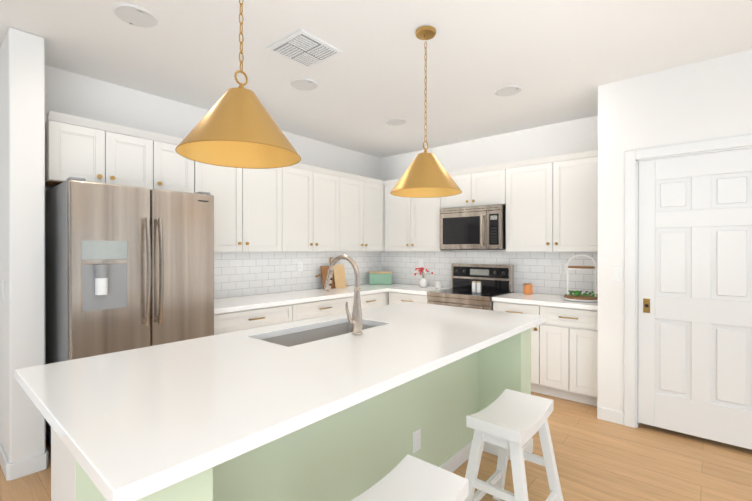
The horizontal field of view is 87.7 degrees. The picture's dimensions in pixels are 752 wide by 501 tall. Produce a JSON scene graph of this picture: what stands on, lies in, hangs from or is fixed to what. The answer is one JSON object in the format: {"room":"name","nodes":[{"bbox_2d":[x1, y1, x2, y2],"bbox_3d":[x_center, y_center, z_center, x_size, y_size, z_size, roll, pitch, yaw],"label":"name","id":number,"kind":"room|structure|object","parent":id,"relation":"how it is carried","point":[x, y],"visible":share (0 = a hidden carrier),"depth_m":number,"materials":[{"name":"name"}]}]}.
{"room":"kitchen","nodes":[
{"label":"kitchen","id":0,"kind":"room"},
{"bbox_2d":[0,27,45,462],"bbox_3d":[-2.341,0.017,2.584,0.480,2.743,0.170,0,0,40],"label":"wall","id":1,"kind":"structure","parent":0,"point":[22,220],"depth_m":2.43,"materials":[{"name":"white paint"}]},
{"bbox_2d":[2,280,4,298],"bbox_3d":[-2.377,0.249,2.498,0.070,0.115,0.008,0,0,40],"label":"wall plate","id":2,"kind":"object","parent":1,"relation":"attached to","point":[3,282],"depth_m":2.49,"materials":[{"name":"white plastic"}]},
{"bbox_2d":[0,134,751,480],"bbox_3d":[0.541,0.309,0.400,7.699,2.170,6.230,0,0,40],"label":"baseboard","id":3,"kind":"structure","parent":1,"relation":"attached to","point":[34,464],"depth_m":3.06,"materials":[{"name":"white paint"}]},
{"bbox_2d":[45,65,380,439],"bbox_3d":[-2.178,0.015,3.260,0.150,2.743,7.050,0,0,40],"label":"wall","id":4,"kind":"structure","parent":0,"point":[71,93],"depth_m":3.35,"materials":[{"name":"white paint"}]},
{"bbox_2d":[45,111,164,189],"bbox_3d":[-2.085,-0.701,2.996,0.328,0.452,0.712,0,0,40],"label":"upper cabinet","id":5,"kind":"object","parent":4,"relation":"attached to","point":[91,150],"depth_m":2.85,"materials":[{"name":"white paint"}]},
{"bbox_2d":[165,135,196,192],"bbox_3d":[-1.808,-0.702,3.321,0.328,0.452,0.386,0,0,40],"label":"upper cabinet","id":6,"kind":"object","parent":4,"relation":"attached to","point":[180,171],"depth_m":3.26,"materials":[{"name":"white paint"}]},
{"bbox_2d":[197,162,288,251],"bbox_3d":[-1.368,-0.458,3.837,0.328,0.944,0.961,0,0,40],"label":"upper cabinet","id":7,"kind":"object","parent":4,"relation":"attached to","point":[251,206],"depth_m":3.76,"materials":[{"name":"white paint"}]},
{"bbox_2d":[214,251,381,298],"bbox_3d":[-0.868,0.232,4.674,0.007,0.479,2.880,0,0,40],"label":"backsplash","id":8,"kind":"structure","parent":4,"relation":"attached to","point":[237,274],"depth_m":4.39,"materials":[{"name":"tile"}]},
{"bbox_2d":[298,261,302,270],"bbox_3d":[-0.893,0.188,4.630,0.008,0.115,0.070,0,0,40],"label":"wall plate","id":9,"kind":"object","parent":8,"relation":"attached to","point":[300,264],"depth_m":4.63,"materials":[{"name":"white plastic"}]},
{"bbox_2d":[289,163,336,251],"bbox_3d":[-0.826,-0.459,4.472,0.328,0.944,0.952,0,0,40],"label":"upper cabinet","id":10,"kind":"object","parent":4,"relation":"attached to","point":[312,190],"depth_m":4.36,"materials":[{"name":"white paint"}]},
{"bbox_2d":[337,171,384,250],"bbox_3d":[-0.279,-0.461,5.062,0.394,0.944,0.900,0,0,40],"label":"upper cabinet","id":11,"kind":"object","parent":4,"relation":"attached to","point":[360,199],"depth_m":4.95,"materials":[{"name":"white paint"}]},
{"bbox_2d":[0,391,751,500],"bbox_3d":[0.741,1.443,0.870,8.000,0.100,7.200,0,0,40],"label":"floor","id":12,"kind":"structure","parent":0,"point":[596,459],"depth_m":2.51,"materials":[{"name":"brown wood"}]},
{"bbox_2d":[46,177,213,445],"bbox_3d":[-1.799,0.465,2.925,0.804,1.841,0.910,0,0,40],"label":"fridge","id":13,"kind":"object","parent":12,"relation":"on","point":[129,267],"visible":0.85,"depth_m":2.64,"materials":[{"name":"silver metal"}]},
{"bbox_2d":[214,303,297,334],"bbox_3d":[-1.287,0.950,3.713,0.618,0.868,0.871,0,0,40],"label":"base cabinet","id":14,"kind":"object","parent":12,"relation":"on","point":[233,321],"depth_m":3.48,"materials":[{"name":"white paint"}]},
{"bbox_2d":[214,283,413,314],"bbox_3d":[-0.624,0.494,4.472,0.638,0.040,2.888,0,0,40],"label":"countertop","id":15,"kind":"structure","parent":14,"relation":"on","point":[281,299],"depth_m":3.95,"materials":[{"name":"white stone"}]},
{"bbox_2d":[315,257,346,288],"bbox_3d":[-0.577,0.279,4.864,0.167,0.387,0.452,0,0,40],"label":"cutting boards","id":16,"kind":"object","parent":15,"relation":"on","point":[339,279],"visible":0.65,"depth_m":4.88,"materials":[{"name":"brown wood"}]},
{"bbox_2d":[369,271,391,284],"bbox_3d":[0.064,0.383,5.456,0.320,0.173,0.180,0,0,1],"label":"bread box","id":17,"kind":"object","parent":15,"relation":"on","point":[380,277],"visible":0.98,"depth_m":5.37,"materials":[{"name":"green metal"}]},
{"bbox_2d":[15,330,532,500],"bbox_3d":[-0.183,0.954,2.134,1.192,0.868,2.499,0,0,40],"label":"kitchen island","id":18,"kind":"object","parent":12,"relation":"on","point":[340,458],"depth_m":1.84,"materials":[{"name":"green paint"}]},
{"bbox_2d":[15,302,545,500],"bbox_3d":[-0.112,0.500,2.217,1.230,0.040,2.714,0,0,40],"label":"island countertop","id":19,"kind":"structure","parent":18,"relation":"on","point":[144,422],"depth_m":1.42,"materials":[{"name":"white stone"}]},
{"bbox_2d":[271,322,366,345],"bbox_3d":[-0.315,0.623,2.388,0.388,0.232,0.829,0,0,40],"label":"sink","id":20,"kind":"object","parent":19,"relation":"in","point":[336,327],"depth_m":2.57,"materials":[{"name":"grey metal"}]},
{"bbox_2d":[324,255,362,334],"bbox_3d":[-0.218,0.251,2.293,0.303,0.454,0.120,0,0,40],"label":"faucet","id":21,"kind":"object","parent":19,"relation":"on","point":[356,320],"visible":1,"depth_m":2.22,"materials":[{"name":"silver metal"}]},
{"bbox_2d":[298,295,353,320],"bbox_3d":[-0.774,0.948,4.313,0.618,0.868,0.952,0,0,40],"label":"base cabinet","id":22,"kind":"object","parent":12,"relation":"on","point":[324,307],"depth_m":4.10,"materials":[{"name":"white paint"}]},
{"bbox_2d":[360,291,385,309],"bbox_3d":[-0.328,0.947,4.835,0.618,0.868,0.665,0,0,40],"label":"base cabinet","id":23,"kind":"object","parent":12,"relation":"on","point":[367,301],"depth_m":4.71,"materials":[{"name":"white paint"}]},
{"bbox_2d":[386,291,427,304],"bbox_3d":[0.584,0.946,4.934,0.589,0.868,0.618,0,0,40],"label":"base cabinet","id":24,"kind":"object","parent":12,"relation":"on","point":[392,297],"depth_m":4.76,"materials":[{"name":"white paint"}]},
{"bbox_2d":[386,285,451,294],"bbox_3d":[0.575,0.492,4.927,0.594,0.040,0.638,0,0,40],"label":"countertop","id":25,"kind":"structure","parent":24,"relation":"on","point":[416,290],"depth_m":4.75,"materials":[{"name":"white stone"}]},
{"bbox_2d":[414,267,432,287],"bbox_3d":[0.609,0.342,5.003,0.285,0.256,0.144,0,0,40],"label":"vase","id":26,"kind":"object","parent":25,"relation":"on","point":[423,282],"visible":1,"depth_m":4.96,"materials":[{"name":"white ceramic"}]},
{"bbox_2d":[435,281,440,287],"bbox_3d":[0.777,0.428,4.913,0.074,0.086,0.074,0,0,40],"label":"cup","id":27,"kind":"object","parent":25,"relation":"on","point":[437,284],"visible":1,"depth_m":4.88,"materials":[{"name":"white ceramic"}]},
{"bbox_2d":[351,454,468,500],"bbox_3d":[0.065,1.079,1.217,0.382,0.625,0.502,0,0,40],"label":"stool","id":28,"kind":"object","parent":12,"relation":"on","point":[409,478],"visible":1,"depth_m":1.31,"materials":[{"name":"white paint"}]},
{"bbox_2d":[427,263,513,310],"bbox_3d":[1.057,0.773,4.441,0.760,1.219,0.717,0,0,40],"label":"range","id":29,"kind":"object","parent":12,"relation":"on","point":[477,286],"visible":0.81,"depth_m":4.45,"materials":[{"name":"silver metal"}]},
{"bbox_2d":[493,303,529,313],"bbox_3d":[1.594,0.949,4.071,0.525,0.868,0.618,0,0,40],"label":"base cabinet","id":30,"kind":"object","parent":12,"relation":"on","point":[523,308],"depth_m":3.87,"materials":[{"name":"white paint"}]},
{"bbox_2d":[464,389,562,500],"bbox_3d":[0.663,1.077,1.909,0.382,0.625,0.502,0,0,40],"label":"stool","id":31,"kind":"object","parent":12,"relation":"on","point":[510,422],"visible":0.98,"depth_m":1.83,"materials":[{"name":"white paint"}]},
{"bbox_2d":[530,307,597,405],"bbox_3d":[1.920,0.949,3.792,0.578,0.868,0.618,0,0,40],"label":"base cabinet","id":32,"kind":"object","parent":12,"relation":"on","point":[564,343],"depth_m":3.56,"materials":[{"name":"white paint"}]},
{"bbox_2d":[492,292,597,310],"bbox_3d":[1.761,0.495,3.914,0.983,0.040,0.638,0,0,40],"label":"countertop","id":33,"kind":"structure","parent":32,"relation":"on","point":[515,297],"depth_m":3.75,"materials":[{"name":"white stone"}]},
{"bbox_2d":[524,283,532,294],"bbox_3d":[1.646,0.415,4.237,0.094,0.116,0.094,0,0,40],"label":"candle","id":34,"kind":"object","parent":33,"relation":"on","point":[528,288],"visible":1,"depth_m":4.20,"materials":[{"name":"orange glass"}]},
{"bbox_2d":[563,255,597,301],"bbox_3d":[1.962,0.256,3.743,0.316,0.435,0.316,0,0,40],"label":"tiered tray","id":35,"kind":"object","parent":33,"relation":"on","point":[579,296],"visible":0.98,"depth_m":3.67,"materials":[{"name":"white metal"}]},
{"bbox_2d":[0,0,751,157],"bbox_3d":[0.741,-1.400,0.862,8.000,0.100,7.200,0,0,40],"label":"ceiling","id":36,"kind":"structure","parent":0,"point":[558,61],"depth_m":2.69,"materials":[{"name":"white paint"}]},
{"bbox_2d":[113,3,157,27],"bbox_3d":[-1.383,-1.347,2.255,0.222,0.013,0.222,0,0,29],"label":"recessed light","id":37,"kind":"object","parent":36,"relation":"in","point":[135,15],"depth_m":2.24,"materials":[{"name":"white plastic"}]},
{"bbox_2d":[175,0,300,168],"bbox_3d":[-0.505,-0.851,1.468,0.442,0.998,0.442,0,0,40],"label":"pendant light","id":38,"kind":"object","parent":36,"relation":"hanging from","point":[238,127],"visible":1,"depth_m":1.41,"materials":[{"name":"gold metal"}]},
{"bbox_2d":[290,78,317,90],"bbox_3d":[-0.584,-1.350,3.191,0.222,0.013,0.222,0,0,25],"label":"recessed light","id":39,"kind":"object","parent":36,"relation":"in","point":[305,84],"depth_m":3.17,"materials":[{"name":"white plastic"}]},
{"bbox_2d":[267,29,342,67],"bbox_3d":[-0.477,-1.345,2.639,0.360,0.018,0.360,0,0,40],"label":"ceiling vent","id":40,"kind":"object","parent":36,"relation":"in","point":[302,47],"visible":0.98,"depth_m":2.61,"materials":[{"name":"white plastic"}]},
{"bbox_2d":[385,118,405,124],"bbox_3d":[0.208,-1.352,4.118,0.222,0.013,0.222,0,0,29],"label":"recessed light","id":41,"kind":"object","parent":36,"relation":"in","point":[392,121],"depth_m":4.09,"materials":[{"name":"white plastic"}]},
{"bbox_2d":[390,26,461,197],"bbox_3d":[0.307,-0.854,2.418,0.442,0.998,0.442,0,0,40],"label":"pendant light","id":42,"kind":"object","parent":36,"relation":"hanging from","point":[426,175],"visible":1,"depth_m":2.35,"materials":[{"name":"gold metal"}]},
{"bbox_2d":[494,85,521,95],"bbox_3d":[1.115,-1.350,3.318,0.222,0.013,0.222,0,0,38],"label":"recessed light","id":43,"kind":"object","parent":36,"relation":"in","point":[508,90],"depth_m":3.29,"materials":[{"name":"white plastic"}]},
{"bbox_2d":[381,115,597,294],"bbox_3d":[1.374,0.011,4.764,3.300,2.743,0.150,0,0,40],"label":"wall","id":44,"kind":"structure","parent":0,"point":[572,136],"depth_m":4.50,"materials":[{"name":"white paint"}]},
{"bbox_2d":[385,179,453,250],"bbox_3d":[0.527,-0.461,5.129,0.894,0.944,0.389,0,0,40],"label":"upper cabinet","id":45,"kind":"object","parent":44,"relation":"attached to","point":[411,224],"depth_m":5.02,"materials":[{"name":"white paint"}]},
{"bbox_2d":[441,163,504,208],"bbox_3d":[1.193,-0.717,4.600,0.803,0.430,0.328,0,0,40],"label":"upper cabinet","id":46,"kind":"object","parent":44,"relation":"attached to","point":[479,186],"depth_m":4.42,"materials":[{"name":"white paint"}]},
{"bbox_2d":[440,204,505,249],"bbox_3d":[1.154,-0.251,4.552,0.762,0.485,0.451,0,0,40],"label":"microwave","id":47,"kind":"object","parent":46,"relation":"attached to","point":[475,228],"visible":0.96,"depth_m":4.38,"materials":[{"name":"silver metal"}]},
{"bbox_2d":[382,250,597,295],"bbox_3d":[1.205,0.232,4.805,2.988,0.479,0.008,0,0,40],"label":"backsplash","id":48,"kind":"structure","parent":44,"relation":"attached to","point":[541,269],"depth_m":4.47,"materials":[{"name":"tile"}]},
{"bbox_2d":[419,259,422,266],"bbox_3d":[0.610,0.171,5.302,0.070,0.115,0.007,0,0,40],"label":"wall plate","id":49,"kind":"object","parent":48,"relation":"attached to","point":[420,260],"depth_m":5.30,"materials":[{"name":"white plastic"}]},
{"bbox_2d":[560,263,566,273],"bbox_3d":[1.979,0.194,4.133,0.070,0.115,0.007,0,0,40],"label":"wall plate","id":50,"kind":"object","parent":48,"relation":"attached to","point":[563,266],"depth_m":4.13,"materials":[{"name":"white plastic"}]},
{"bbox_2d":[505,150,597,251],"bbox_3d":[1.867,-0.458,4.025,0.966,0.944,0.328,0,0,40],"label":"upper cabinet","id":51,"kind":"object","parent":44,"relation":"attached to","point":[551,203],"depth_m":3.90,"materials":[{"name":"white paint"}]},
{"bbox_2d":[597,49,751,427],"bbox_3d":[3.879,0.018,2.007,4.710,2.743,0.790,0,0,40],"label":"wall","id":52,"kind":"structure","parent":0,"point":[709,99],"depth_m":3.06,"materials":[{"name":"white paint"}]},
{"bbox_2d":[612,266,621,280],"bbox_3d":[1.935,0.187,3.142,0.070,0.115,0.008,0,0,40],"label":"wall plate","id":53,"kind":"object","parent":52,"relation":"attached to","point":[616,273],"depth_m":3.14,"materials":[{"name":"white plastic"}]},
{"bbox_2d":[638,148,751,449],"bbox_3d":[2.349,0.326,2.831,0.757,2.043,0.040,0,0,40],"label":"pantry door","id":54,"kind":"structure","parent":52,"relation":"in","point":[694,295],"depth_m":2.83,"materials":[{"name":"white paint"}]}
]}

